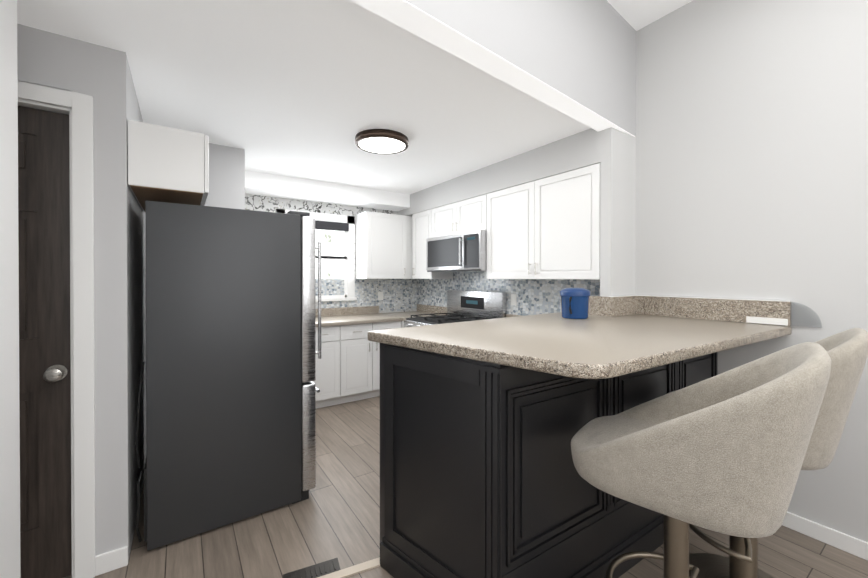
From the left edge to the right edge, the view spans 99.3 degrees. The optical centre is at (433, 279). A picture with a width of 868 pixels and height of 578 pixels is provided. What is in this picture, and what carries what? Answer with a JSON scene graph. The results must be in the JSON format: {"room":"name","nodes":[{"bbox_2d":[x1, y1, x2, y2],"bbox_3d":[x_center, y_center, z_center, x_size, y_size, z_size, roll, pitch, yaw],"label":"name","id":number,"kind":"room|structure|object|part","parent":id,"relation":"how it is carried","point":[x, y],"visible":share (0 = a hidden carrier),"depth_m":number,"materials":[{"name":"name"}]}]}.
{"room":"kitchen","nodes":[
{"label":"kitchen","id":0,"kind":"room"},
{"bbox_2d":[0,0,20,577],"bbox_3d":[0.413,-0.261,-1.577,0.120,3.310,6.980,0,0,-34],"label":"wall","id":1,"kind":"structure","parent":0,"point":[10,567],"depth_m":1.27,"materials":[{"name":"white paint"}]},
{"bbox_2d":[17,24,130,561],"bbox_3d":[-2.692,0.095,1.026,2.850,2.570,0.120,0,0,-34],"label":"wall","id":2,"kind":"structure","parent":0,"point":[99,74],"depth_m":1.74,"materials":[{"name":"grey paint"}]},
{"bbox_2d":[18,106,71,577],"bbox_3d":[-1.970,0.305,1.478,0.743,2.122,0.108,0,0,-34],"label":"door","id":3,"kind":"structure","parent":2,"relation":"in","point":[44,332],"depth_m":1.65,"materials":[{"name":"brown wood"}]},
{"bbox_2d":[18,80,95,577],"bbox_3d":[-1.980,0.268,1.502,0.903,2.226,0.140,0,0,-34],"label":"door frame","id":4,"kind":"structure","parent":2,"relation":"attached to","point":[81,168],"depth_m":1.68,"materials":[{"name":"white wood"}]},
{"bbox_2d":[95,546,127,575],"bbox_3d":[-1.526,1.331,1.749,0.117,0.090,0.014,0,0,-34],"label":"baseboard","id":5,"kind":"structure","parent":2,"relation":"attached to","point":[106,562],"depth_m":1.74,"materials":[{"name":"white wood"}]},
{"bbox_2d":[129,67,146,545],"bbox_3d":[-1.924,0.088,2.321,0.120,2.570,1.150,0,0,-34],"label":"wall","id":6,"kind":"structure","parent":0,"point":[137,287],"depth_m":2.15,"materials":[{"name":"grey paint"}]},
{"bbox_2d":[128,120,208,211],"bbox_3d":[-1.608,-0.623,2.269,0.341,0.321,0.910,0,0,-34],"label":"upper cabinet","id":7,"kind":"object","parent":6,"relation":"attached to","point":[168,164],"visible":0.81,"depth_m":1.90,"materials":[{"name":"white wood"}]},
{"bbox_2d":[205,143,244,209],"bbox_3d":[-1.948,0.085,2.941,0.780,2.570,0.100,0,0,-34],"label":"wall","id":8,"kind":"structure","parent":0,"point":[226,176],"depth_m":3.04,"materials":[{"name":"grey paint"}]},
{"bbox_2d":[17,0,589,193],"bbox_3d":[-2.129,-1.144,1.790,7.050,0.100,3.783,0,0,-34],"label":"ceiling","id":9,"kind":"structure","parent":0,"point":[307,89],"depth_m":2.11,"materials":[{"name":"white paint"}]},
{"bbox_2d":[355,129,408,153],"bbox_3d":[-0.406,-1.071,2.886,0.416,0.057,0.416,0,0,-34],"label":"ceiling light","id":10,"kind":"object","parent":9,"relation":"attached to","point":[381,141],"visible":1,"depth_m":2.80,"materials":[{"name":"brown metal"}]},
{"bbox_2d":[245,170,409,210],"bbox_3d":[-1.239,-1.023,4.370,2.010,0.170,0.330,0,0,-34],"label":"soffit","id":11,"kind":"structure","parent":0,"point":[267,184],"depth_m":4.20,"materials":[{"name":"white paint"}]},
{"bbox_2d":[245,194,416,312],"bbox_3d":[-1.515,0.076,4.460,3.270,2.570,0.120,0,0,-34],"label":"wall","id":12,"kind":"structure","parent":0,"point":[261,203],"depth_m":4.36,"materials":[{"name":"tile"}]},
{"bbox_2d":[275,208,356,301],"bbox_3d":[-1.396,-0.274,4.435,0.980,1.072,0.050,0,0,-34],"label":"window","id":13,"kind":"structure","parent":12,"relation":"in","point":[335,235],"depth_m":4.57,"materials":[{"name":"white"}]},
{"bbox_2d":[315,279,418,311],"bbox_3d":[-1.186,0.161,4.608,2.280,0.540,0.008,0,0,-34],"label":"tile backsplash","id":14,"kind":"structure","parent":12,"relation":"attached to","point":[398,294],"depth_m":4.90,"materials":[{"name":"tile"}]},
{"bbox_2d":[378,292,382,299],"bbox_3d":[-0.712,0.216,4.922,0.075,0.115,0.008,0,0,-34],"label":"electrical outlet","id":15,"kind":"object","parent":14,"relation":"attached to","point":[380,295],"visible":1,"depth_m":4.92,"materials":[{"name":"white plastic"}]},
{"bbox_2d":[355,211,406,278],"bbox_3d":[-0.681,-0.421,4.735,0.560,0.817,0.338,0,0,-34],"label":"upper cabinet","id":16,"kind":"object","parent":12,"relation":"attached to","point":[380,238],"depth_m":4.58,"materials":[{"name":"white wood"}]},
{"bbox_2d":[63,396,867,577],"bbox_3d":[0.359,1.409,1.133,10.000,0.060,11.500,0,0,-34],"label":"floor","id":17,"kind":"structure","parent":0,"point":[336,514],"depth_m":1.95,"materials":[{"name":"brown wood"}]},
{"bbox_2d":[135,201,320,550],"bbox_3d":[-1.341,0.475,2.457,0.946,1.794,0.910,0,0,-34],"label":"fridge","id":18,"kind":"object","parent":17,"relation":"on","point":[232,389],"visible":1,"depth_m":2.04,"materials":[{"name":"grey metal"}]},
{"bbox_2d":[283,558,340,577],"bbox_3d":[-0.573,1.372,1.730,0.250,0.008,0.085,0,0,-25],"label":"floor vent","id":19,"kind":"object","parent":17,"relation":"in","point":[323,568],"visible":1,"depth_m":1.74,"materials":[{"name":"grey metal"}]},
{"bbox_2d":[312,326,343,408],"bbox_3d":[-1.496,0.927,4.016,0.754,0.874,0.619,0,0,-34],"label":"base cabinet","id":20,"kind":"object","parent":17,"relation":"on","point":[329,380],"depth_m":3.92,"materials":[{"name":"white wood"}]},
{"bbox_2d":[317,557,379,577],"bbox_3d":[-0.816,1.373,1.542,1.349,0.008,0.045,0,0,-25],"label":"threshold","id":21,"kind":"object","parent":17,"relation":"on","point":[358,568],"depth_m":1.74,"materials":[{"name":"beige"}]},
{"bbox_2d":[340,322,400,402],"bbox_3d":[-0.874,0.925,4.442,0.754,0.874,0.619,0,0,-34],"label":"base cabinet","id":22,"kind":"object","parent":17,"relation":"on","point":[348,366],"depth_m":4.12,"materials":[{"name":"white wood"}]},
{"bbox_2d":[315,314,401,325],"bbox_3d":[-1.185,0.469,4.208,1.528,0.040,0.648,0,0,-34],"label":"countertop","id":23,"kind":"structure","parent":22,"relation":"on","point":[333,319],"depth_m":4.23,"materials":[{"name":"beige stone"}]},
{"bbox_2d":[379,304,521,327],"bbox_3d":[0.226,0.857,4.018,0.640,1.014,2.558,0,0,-34],"label":"countertop","id":24,"kind":"structure","parent":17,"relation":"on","point":[425,309],"depth_m":4.85,"materials":[{"name":"white stone"}]},
{"bbox_2d":[404,290,506,326],"bbox_3d":[0.177,0.737,3.998,0.739,1.215,0.958,0,0,-34],"label":"range","id":25,"kind":"object","parent":17,"relation":"on","point":[463,305],"visible":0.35,"depth_m":4.07,"materials":[{"name":"silver metal"}]},
{"bbox_2d":[380,347,627,577],"bbox_3d":[0.287,0.840,1.752,0.846,1.072,0.792,0,0,-34],"label":"base cabinet","id":26,"kind":"object","parent":17,"relation":"on","point":[483,422],"depth_m":1.51,"materials":[{"name":"black wood"}]},
{"bbox_2d":[368,311,791,406],"bbox_3d":[0.784,0.280,1.993,2.014,0.046,1.270,0,0,-34],"label":"countertop","id":27,"kind":"structure","parent":26,"relation":"on","point":[557,360],"depth_m":1.58,"materials":[{"name":"beige stone"}]},
{"bbox_2d":[560,288,589,318],"bbox_3d":[0.920,0.152,2.439,0.228,0.200,0.192,0,0,-34],"label":"container","id":28,"kind":"object","parent":27,"relation":"on","point":[574,303],"visible":1,"depth_m":2.38,"materials":[{"name":"blue plastic"}]},
{"bbox_2d":[628,367,687,569],"bbox_3d":[0.863,0.838,2.146,0.674,1.072,0.792,0,0,-34],"label":"base cabinet","id":29,"kind":"object","parent":17,"relation":"on","point":[645,526],"depth_m":1.85,"materials":[{"name":"black wood"}]},
{"bbox_2d":[571,342,831,577],"bbox_3d":[0.828,0.781,1.231,0.662,1.197,0.520,0,0,41],"label":"stool","id":30,"kind":"object","parent":17,"relation":"on","point":[724,453],"visible":1,"depth_m":1.01,"materials":[{"name":"beige fabric"}]},
{"bbox_2d":[688,359,716,385],"bbox_3d":[1.333,0.836,2.467,0.573,1.072,0.792,0,0,-34],"label":"base cabinet","id":31,"kind":"object","parent":17,"relation":"on","point":[705,371],"depth_m":2.19,"materials":[{"name":"black wood"}]},
{"bbox_2d":[665,328,867,577],"bbox_3d":[1.343,0.779,1.574,0.520,1.197,0.662,0,0,-44],"label":"stool","id":32,"kind":"object","parent":17,"relation":"on","point":[847,351],"visible":0.19,"depth_m":1.29,"materials":[{"name":"beige fabric"}]},
{"bbox_3d":[1.345,0.436,1.569,0.502,0.522,0.672,0,0,-44],"label":"seat","id":33,"kind":"part","parent":32,"relation":"part of","materials":[{"name":"fabric"}]},
{"bbox_2d":[350,0,635,136],"bbox_3d":[-1.228,-1.486,0.533,7.000,0.883,0.130,0,0,-40],"label":"wall","id":34,"kind":"structure","parent":0,"point":[575,59],"depth_m":2.02,"materials":[{"name":"grey paint"}]},
{"bbox_2d":[397,128,599,215],"bbox_3d":[0.475,-0.974,3.937,0.330,0.263,2.980,0,0,-34],"label":"soffit","id":35,"kind":"structure","parent":0,"point":[573,152],"depth_m":3.27,"materials":[{"name":"grey paint"}]},
{"bbox_2d":[600,127,635,296],"bbox_3d":[1.338,0.141,2.679,0.330,2.460,0.080,0,0,-34],"label":"wall","id":36,"kind":"structure","parent":0,"point":[617,212],"depth_m":2.61,"materials":[{"name":"grey paint"}]},
{"bbox_2d":[607,0,692,30],"bbox_3d":[0.455,-1.865,-1.727,6.950,0.100,6.700,0,0,-34],"label":"ceiling","id":37,"kind":"structure","parent":0,"point":[636,15],"depth_m":2.51,"materials":[{"name":"white paint"}]},
{"bbox_2d":[636,0,867,541],"bbox_3d":[2.444,-0.277,1.459,0.120,3.310,9.700,0,0,-34],"label":"wall","id":38,"kind":"structure","parent":0,"point":[751,149],"depth_m":2.12,"materials":[{"name":"grey paint"}]},
{"bbox_2d":[411,209,430,278],"bbox_3d":[-0.030,-0.429,4.668,0.318,0.833,0.478,0,0,-34],"label":"upper cabinet","id":39,"kind":"object","parent":38,"relation":"attached to","point":[421,221],"depth_m":4.60,"materials":[{"name":"white wood"}]},
{"bbox_2d":[431,195,482,278],"bbox_3d":[0.373,-0.425,4.077,0.318,0.833,0.952,0,0,-34],"label":"upper cabinet","id":40,"kind":"object","parent":38,"relation":"attached to","point":[463,216],"depth_m":3.99,"materials":[{"name":"white wood"}]},
{"bbox_2d":[426,230,486,271],"bbox_3d":[0.320,-0.288,4.042,0.447,0.392,0.944,0,0,-34],"label":"microwave","id":41,"kind":"object","parent":40,"relation":"attached to","point":[463,252],"visible":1,"depth_m":3.84,"materials":[{"name":"silver metal"}]},
{"bbox_2d":[419,271,599,315],"bbox_3d":[0.607,0.164,4.034,0.008,0.540,2.978,0,0,-34],"label":"tile backsplash","id":42,"kind":"structure","parent":38,"relation":"attached to","point":[538,296],"depth_m":3.70,"materials":[{"name":"tile"}]},
{"bbox_2d":[511,294,516,305],"bbox_3d":[0.805,0.203,3.730,0.008,0.115,0.075,0,0,-34],"label":"electrical outlet","id":43,"kind":"object","parent":42,"relation":"attached to","point":[513,299],"visible":1,"depth_m":3.72,"materials":[{"name":"white plastic"}]},
{"bbox_2d":[483,163,599,279],"bbox_3d":[0.976,-0.421,3.196,0.318,0.833,1.183,0,0,-34],"label":"upper cabinet","id":44,"kind":"object","parent":38,"relation":"attached to","point":[547,228],"depth_m":3.00,"materials":[{"name":"white wood"}]},
{"bbox_2d":[782,512,867,560],"bbox_3d":[3.466,1.344,-0.147,0.014,0.085,5.880,0,0,-34],"label":"baseboard","id":45,"kind":"structure","parent":38,"relation":"attached to","point":[835,538],"depth_m":1.92,"materials":[{"name":"white wood"}]}
]}

